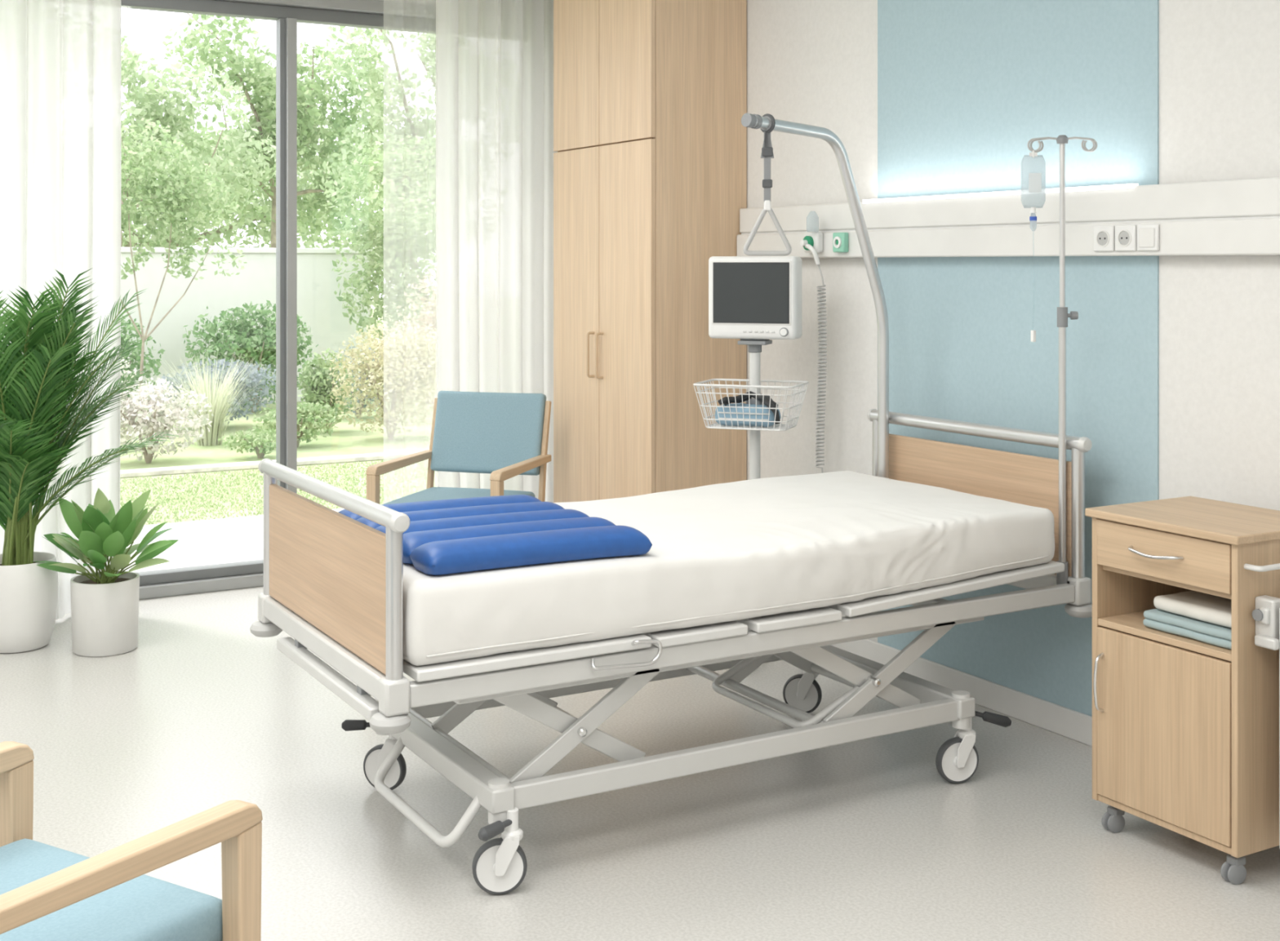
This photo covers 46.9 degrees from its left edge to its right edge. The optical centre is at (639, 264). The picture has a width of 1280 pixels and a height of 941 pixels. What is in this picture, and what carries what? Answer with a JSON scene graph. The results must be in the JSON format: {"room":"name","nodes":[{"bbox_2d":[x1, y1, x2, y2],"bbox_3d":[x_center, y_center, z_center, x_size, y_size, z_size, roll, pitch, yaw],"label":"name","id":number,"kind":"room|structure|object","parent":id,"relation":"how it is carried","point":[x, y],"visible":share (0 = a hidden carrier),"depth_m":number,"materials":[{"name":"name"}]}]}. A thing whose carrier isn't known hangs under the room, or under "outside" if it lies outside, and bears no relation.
{"room":"care facility","nodes":[
{"label":"care facility","id":0,"kind":"room"},
{"bbox_2d":[380,0,435,5],"bbox_3d":[-2.966,0.000,6.267,5.930,3.000,0.120,0,0,-30],"label":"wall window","id":1,"kind":"structure","parent":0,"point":[433,2],"depth_m":7.28,"materials":[{"name":"paint"}]},
{"bbox_2d":[120,0,435,599],"bbox_3d":[-2.603,0.110,6.459,4.750,2.780,0.130,0,0,-30],"label":"window","id":2,"kind":"structure","parent":1,"relation":"attached to","point":[367,14],"depth_m":6.96,"materials":[{"name":"grey metal"}]},
{"bbox_2d":[0,586,1279,940],"bbox_3d":[-0.903,1.550,2.694,5.930,0.100,8.370,0,0,-30],"label":"floor","id":3,"kind":"structure","parent":0,"point":[863,840],"depth_m":3.96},
{"bbox_2d":[0,267,178,653],"bbox_3d":[-2.295,0.756,5.783,0.983,1.488,0.763,0,0,-30],"label":"potted palm","id":4,"kind":"object","parent":3,"relation":"on","point":[35,410],"visible":1,"depth_m":5.68,"materials":[{"name":"plant"}]},
{"bbox_2d":[0,551,57,653],"bbox_3d":[-2.445,1.327,5.794,0.300,0.345,0.300,0,0,-30],"label":"pot","id":5,"kind":"object","parent":4,"relation":"on","point":[28,591],"depth_m":5.69,"materials":[{"name":"white ceramic"}]},
{"bbox_2d":[35,488,178,657],"bbox_3d":[-2.064,1.194,5.737,0.535,0.611,0.528,0,0,-30],"label":"potted broadleaf","id":6,"kind":"object","parent":3,"relation":"on","point":[104,603],"visible":1,"depth_m":5.67,"materials":[{"name":"plant"}]},
{"bbox_2d":[70,570,139,657],"bbox_3d":[-2.082,1.360,5.750,0.254,0.280,0.254,0,0,-30],"label":"pot","id":7,"kind":"object","parent":6,"relation":"on","point":[104,610],"depth_m":5.65,"materials":[{"name":"white ceramic"}]},
{"bbox_2d":[0,741,262,940],"bbox_3d":[-1.018,1.036,2.182,0.600,0.927,0.666,0,0,31],"label":"armchair","id":8,"kind":"object","parent":3,"relation":"on","point":[48,893],"visible":1,"depth_m":2.27,"materials":[{"name":"brown wood"}]},
{"bbox_2d":[365,391,551,504],"bbox_3d":[-0.752,1.036,6.341,0.600,0.927,0.666,0,0,17],"label":"armchair","id":9,"kind":"object","parent":3,"relation":"on","point":[504,436],"visible":0.66,"depth_m":6.54,"materials":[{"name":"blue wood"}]},
{"bbox_2d":[553,0,746,502],"bbox_3d":[0.012,0.050,6.525,0.507,2.900,0.890,0,0,-30],"label":"wardrobe","id":10,"kind":"object","parent":3,"relation":"on","point":[650,96],"visible":0.88,"depth_m":6.20,"materials":[{"name":"brown wood"}]},
{"bbox_2d":[249,408,1092,894],"bbox_3d":[0.131,1.010,4.349,2.289,0.981,1.102,0,0,-30],"label":"hospital bed","id":11,"kind":"object","parent":3,"relation":"on","point":[333,581],"visible":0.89,"depth_m":3.90,"materials":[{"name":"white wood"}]},
{"bbox_2d":[403,471,1054,666],"bbox_3d":[0.113,0.826,4.309,2.047,0.202,1.000,0,0,-30],"label":"mattress","id":12,"kind":"object","parent":11,"relation":"on","point":[721,553],"visible":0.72,"depth_m":3.96,"materials":[{"name":"white fabric"}]},
{"bbox_2d":[337,494,652,575],"bbox_3d":[-0.408,0.699,3.897,0.610,0.072,0.733,0,0,-30],"label":"seat cushion","id":13,"kind":"object","parent":12,"relation":"on","point":[464,535],"visible":0.89,"depth_m":3.69,"materials":[{"name":"blue plastic"}]},
{"bbox_2d":[741,112,888,478],"bbox_3d":[0.602,0.259,4.928,0.753,1.483,0.150,0,0,-45],"label":"pole","id":14,"kind":"object","parent":11,"relation":"attached to","point":[748,120],"depth_m":5.04,"materials":[{"name":"metal"}]},
{"bbox_2d":[1026,134,1097,562],"bbox_3d":[1.278,0.305,4.467,0.212,1.390,0.035,0,0,4],"label":"stand","id":15,"kind":"object","parent":11,"relation":"on","point":[1063,315],"visible":1,"depth_m":4.46,"materials":[{"name":"metal"}]},
{"bbox_2d":[1021,150,1045,342],"bbox_3d":[1.190,-0.055,4.466,0.074,0.580,0.040,0,0,0],"label":"bag","id":16,"kind":"object","parent":15,"relation":"hanging from","point":[1033,165],"visible":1,"depth_m":4.46,"materials":[{"name":"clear plastic"}]},
{"bbox_2d":[693,340,808,479],"bbox_3d":[0.432,0.895,5.601,0.491,1.210,0.472,0,0,20],"label":"monitor stand","id":17,"kind":"object","parent":3,"relation":"on","point":[754,347],"visible":0.49,"depth_m":5.60,"materials":[{"name":"paint"}]},
{"bbox_2d":[715,391,780,426],"bbox_3d":[0.417,0.545,5.561,0.266,0.128,0.172,0,0,20],"label":"blood pressure cuff","id":18,"kind":"object","parent":17,"relation":"in","point":[745,397],"visible":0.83,"depth_m":5.52,"materials":[{"name":"blue fabric"}]},
{"bbox_2d":[693,378,808,431],"bbox_3d":[0.420,0.530,5.575,0.388,0.169,0.278,0,0,20],"label":"basket","id":19,"kind":"object","parent":17,"relation":"on","point":[754,386],"depth_m":5.52,"materials":[{"name":"white metal"}]},
{"bbox_2d":[708,256,801,340],"bbox_3d":[0.436,0.130,5.618,0.344,0.319,0.128,0,0,20],"label":"patient monitor","id":20,"kind":"object","parent":17,"relation":"on","point":[751,298],"visible":1,"depth_m":5.57,"materials":[{"name":"white plastic"}]},
{"bbox_2d":[1084,496,1279,884],"bbox_3d":[1.489,1.074,3.784,0.437,0.852,0.554,0,0,-30],"label":"base cabinet","id":21,"kind":"object","parent":3,"relation":"on","point":[1186,731],"visible":1,"depth_m":3.67,"materials":[{"name":"brown wood"}]},
{"bbox_2d":[1097,609,1231,662],"bbox_3d":[1.478,0.946,3.820,0.376,0.018,0.419,0,0,-30],"label":"shelf","id":22,"kind":"object","parent":21,"relation":"attached to","point":[1128,621],"depth_m":3.76,"materials":[{"name":"brown wood"}]},
{"bbox_2d":[1142,608,1231,649],"bbox_3d":[1.462,0.914,3.742,0.228,0.044,0.287,0,0,-30],"label":"folded towel","id":23,"kind":"object","parent":21,"relation":"on","point":[1211,633],"visible":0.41,"depth_m":3.69,"materials":[{"name":"teal fabric"}]},
{"bbox_2d":[1153,590,1231,627],"bbox_3d":[1.468,0.872,3.742,0.199,0.038,0.269,0,0,-30],"label":"folded towel","id":24,"kind":"object","parent":23,"relation":"on","point":[1202,606],"visible":0.62,"depth_m":3.73,"materials":[{"name":"white fabric"}]},
{"bbox_2d":[746,0,1279,642],"bbox_3d":[1.742,0.000,4.164,0.120,3.000,8.470,0,0,-30],"label":"wall","id":25,"kind":"structure","parent":0,"point":[810,62],"depth_m":4.36,"materials":[{"name":"paint"}]},
{"bbox_2d":[830,639,1092,746],"bbox_3d":[2.098,1.455,3.400,0.014,0.090,6.590,0,0,-30],"label":"baseboard","id":26,"kind":"structure","parent":25,"relation":"attached to","point":[1076,726],"depth_m":4.96,"materials":[{"name":"grey paint"}]},
{"bbox_2d":[737,177,1279,257],"bbox_3d":[2.076,-0.133,3.396,0.056,0.216,6.585,0,0,-30],"label":"rail","id":27,"kind":"object","parent":25,"relation":"attached to","point":[1233,217],"visible":0.8,"depth_m":4.72,"materials":[{"name":"white plastic"}]},
{"bbox_2d":[800,211,822,264],"bbox_3d":[0.665,-0.101,5.713,0.071,0.208,0.119,0,0,-30],"label":"outlet","id":28,"kind":"object","parent":27,"relation":"attached to","point":[812,242],"visible":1,"depth_m":5.69,"materials":[{"name":"white plastic"}]},
{"bbox_2d":[815,264,826,473],"bbox_3d":[0.695,0.475,5.667,0.036,0.951,0.052,0,0,-30],"label":"coiled hose","id":29,"kind":"object","parent":28,"relation":"hanging from","point":[820,301],"visible":0.98,"depth_m":5.66,"materials":[{"name":"white plastic"}]},
{"bbox_2d":[832,232,848,252],"bbox_3d":[0.757,-0.083,5.593,0.032,0.075,0.070,0,0,-30],"label":"outlet","id":30,"kind":"object","parent":27,"relation":"attached to","point":[840,240],"visible":1,"depth_m":5.57,"materials":[{"name":"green plastic"}]},
{"bbox_2d":[1093,225,1114,251],"bbox_3d":[1.408,-0.078,4.485,0.012,0.078,0.078,0,0,-30],"label":"power socket","id":31,"kind":"object","parent":27,"relation":"attached to","point":[1104,236],"visible":1,"depth_m":4.48,"materials":[{"name":"white plastic"}]},
{"bbox_2d":[1115,224,1136,251],"bbox_3d":[1.450,-0.078,4.412,0.012,0.078,0.078,0,0,-30],"label":"power socket","id":32,"kind":"object","parent":27,"relation":"attached to","point":[1125,235],"visible":1,"depth_m":4.40,"materials":[{"name":"white plastic"}]},
{"bbox_2d":[1137,224,1159,251],"bbox_3d":[1.492,-0.078,4.339,0.013,0.078,0.078,0,0,-30],"label":"switch plate","id":33,"kind":"object","parent":27,"relation":"attached to","point":[1148,235],"visible":1,"depth_m":4.33,"materials":[{"name":"white plastic"}]},
{"bbox_2d":[877,0,1159,716],"bbox_3d":[1.214,0.000,4.950,0.006,3.000,1.300,0,0,-30],"label":"wall panel","id":34,"kind":"object","parent":25,"relation":"attached to","point":[964,86],"depth_m":4.85,"materials":[{"name":"blue paint"}]},
{"label":"outside","id":35,"kind":"structure","parent":0,"visible":0},
{"bbox_2d":[120,300,437,524],"bbox_3d":[-8.338,1.590,36.842,100.000,0.100,54.250,0,0,-30],"label":"lawn","id":36,"kind":"structure","parent":35,"point":[344,440],"depth_m":11.77,"materials":[{"name":"green plant"}]},
{"bbox_2d":[120,348,137,398],"bbox_3d":[-4.613,1.032,12.406,0.790,1.023,0.638,0,0,-30],"label":"flowering shrub","id":37,"kind":"object","parent":36,"relation":"on","point":[123,359],"visible":0.02,"depth_m":12.55,"materials":[{"name":"white plant"}]},
{"bbox_2d":[120,315,164,397],"bbox_3d":[-5.335,1.011,14.706,1.164,1.068,0.923,0,0,-30],"label":"shrub","id":38,"kind":"object","parent":36,"relation":"on","point":[152,362],"visible":0.12,"depth_m":14.78,"materials":[{"name":"green plant"}]},
{"bbox_2d":[120,376,213,463],"bbox_3d":[-3.837,1.208,11.420,1.034,0.679,0.831,0,0,-30],"label":"flowering shrub","id":39,"kind":"object","parent":36,"relation":"on","point":[147,411],"visible":0.76,"depth_m":11.34,"materials":[{"name":"white plant"}]},
{"bbox_2d":[120,112,246,424],"bbox_3d":[-4.759,0.027,14.215,1.941,3.029,0.913,0,0,-30],"label":"tree","id":40,"kind":"object","parent":36,"relation":"on","point":[180,197],"visible":0.68,"depth_m":14.23,"materials":[{"name":"green plant"}]},
{"bbox_2d":[120,35,275,247],"bbox_3d":[-6.530,-0.834,17.564,4.731,4.752,2.328,0,0,-30],"label":"tree","id":41,"kind":"object","parent":36,"relation":"on","point":[148,107],"visible":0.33,"depth_m":17.95,"materials":[{"name":"green plant"}]},
{"bbox_2d":[149,351,266,446],"bbox_3d":[-3.654,1.130,12.608,1.108,0.820,1.172,0,0,-30],"label":"ornamental grass","id":42,"kind":"object","parent":36,"relation":"on","point":[218,407],"depth_m":12.51,"materials":[{"name":"green plant"}]},
{"bbox_2d":[152,357,275,424],"bbox_3d":[-3.956,1.208,13.773,1.151,0.680,0.941,0,0,-30],"label":"bush","id":43,"kind":"object","parent":36,"relation":"on","point":[253,382],"visible":0.35,"depth_m":13.72,"materials":[{"name":"green plant"}]},
{"bbox_2d":[120,247,372,405],"bbox_3d":[-8.583,0.680,13.866,12.600,1.720,0.260,0,0,-30],"label":"wall","id":44,"kind":"structure","parent":36,"relation":"on","point":[318,306],"depth_m":16.10,"materials":[{"name":"white paint"}]},
{"bbox_2d":[182,300,318,412],"bbox_3d":[-4.027,0.960,15.337,1.390,1.173,1.134,0,0,-30],"label":"shrub","id":45,"kind":"object","parent":36,"relation":"on","point":[259,345],"visible":0.64,"depth_m":15.22,"materials":[{"name":"green plant"}]},
{"bbox_2d":[217,427,298,458],"bbox_3d":[-3.013,1.420,11.708,0.608,0.259,0.512,0,0,-30],"label":"groundcover","id":46,"kind":"object","parent":36,"relation":"on","point":[264,440],"visible":0.84,"depth_m":11.63,"materials":[{"name":"green plant"}]},
{"bbox_2d":[141,13,399,248],"bbox_3d":[-5.496,-1.187,21.861,3.741,5.458,2.727,0,0,-30],"label":"tree","id":47,"kind":"object","parent":36,"relation":"on","point":[309,117],"visible":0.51,"depth_m":21.55,"materials":[{"name":"green plant"}]},
{"bbox_2d":[120,449,426,478],"bbox_3d":[-1.067,1.520,12.248,20.000,0.040,0.160,0,0,-30],"label":"stone edging","id":48,"kind":"object","parent":36,"relation":"on","point":[384,455],"visible":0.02,"depth_m":11.09,"materials":[{"name":"beige stone"}]},
{"bbox_2d":[122,123,434,251],"bbox_3d":[-8.128,-0.639,25.110,9.882,4.367,2.937,0,0,-30],"label":"tree","id":49,"kind":"object","parent":36,"relation":"on","point":[251,216],"visible":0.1,"depth_m":25.56,"materials":[{"name":"green plant"}]},
{"bbox_2d":[120,459,437,524],"bbox_3d":[-2.227,1.531,10.262,7.026,0.028,2.041,0,0,-30],"label":"grass","id":50,"kind":"structure","parent":36,"relation":"on","point":[237,479],"depth_m":10.15,"materials":[{"name":"green plant"}]},
{"bbox_2d":[251,400,342,447],"bbox_3d":[-2.887,1.346,12.419,0.764,0.405,0.650,0,0,-30],"label":"groundcover","id":51,"kind":"object","parent":36,"relation":"on","point":[306,411],"visible":0.61,"depth_m":12.37,"materials":[{"name":"green plant"}]},
{"bbox_2d":[297,347,358,432],"bbox_3d":[-2.858,1.151,13.533,0.553,0.785,0.487,0,0,-30],"label":"shrub","id":52,"kind":"object","parent":36,"relation":"on","point":[318,389],"visible":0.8,"depth_m":13.46,"materials":[{"name":"green plant"}]},
{"bbox_2d":[321,346,391,418],"bbox_3d":[-2.812,1.176,14.768,0.829,0.739,0.672,0,0,-30],"label":"bush","id":53,"kind":"object","parent":36,"relation":"on","point":[370,348],"visible":0.06,"depth_m":14.73,"materials":[{"name":"green plant"}]},
{"bbox_2d":[319,25,435,373],"bbox_3d":[-2.829,-1.040,19.775,2.956,5.164,2.331,0,0,-30],"label":"tree","id":54,"kind":"object","parent":36,"relation":"on","point":[419,128],"visible":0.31,"depth_m":19.41,"materials":[{"name":"green plant"}]},
{"bbox_2d":[326,320,436,439],"bbox_3d":[-2.163,1.021,12.950,1.137,1.048,0.934,0,0,-30],"label":"round shrub","id":55,"kind":"object","parent":36,"relation":"on","point":[387,366],"visible":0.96,"depth_m":12.86,"materials":[{"name":"yellow plant"}]},
{"bbox_2d":[331,130,436,404],"bbox_3d":[-2.368,0.031,16.256,2.097,3.025,1.331,0,0,-30],"label":"tree","id":56,"kind":"object","parent":36,"relation":"on","point":[387,266],"visible":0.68,"depth_m":15.83,"materials":[{"name":"green plant"}]},
{"bbox_2d":[391,265,436,405],"bbox_3d":[-1.808,0.755,14.544,1.307,1.579,1.090,0,0,-30],"label":"shrub","id":57,"kind":"object","parent":36,"relation":"on","point":[425,319],"visible":0.09,"depth_m":14.36,"materials":[{"name":"green plant"}]},
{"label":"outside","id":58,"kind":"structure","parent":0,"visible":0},
{"bbox_2d":[124,508,344,572],"bbox_3d":[-1.209,1.575,8.494,28.000,0.090,1.980,0,0,-30],"label":"terrace","id":59,"kind":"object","parent":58,"point":[232,540],"depth_m":8.15,"materials":[{"name":"white concrete"}]},
{"bbox_3d":[-2.109,-1.473,6.403,4.150,0.023,0.200,0,0,-30],"label":"track","id":60,"kind":"object","parent":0,"visible":0},
{"bbox_2d":[0,0,121,619],"bbox_3d":[-3.006,0.013,5.885,1.801,2.945,0.117,0,0,-30],"label":"curtain","id":61,"kind":"object","parent":60,"relation":"hanging from","point":[60,60],"visible":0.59,"depth_m":6.24,"materials":[{"name":"white fabric"}]},
{"bbox_2d":[435,0,557,502],"bbox_3d":[-0.634,0.013,7.209,0.755,2.945,0.117,0,0,-30],"label":"curtain","id":62,"kind":"object","parent":60,"relation":"hanging from","point":[495,152],"visible":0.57,"depth_m":7.19,"materials":[{"name":"white fabric"}]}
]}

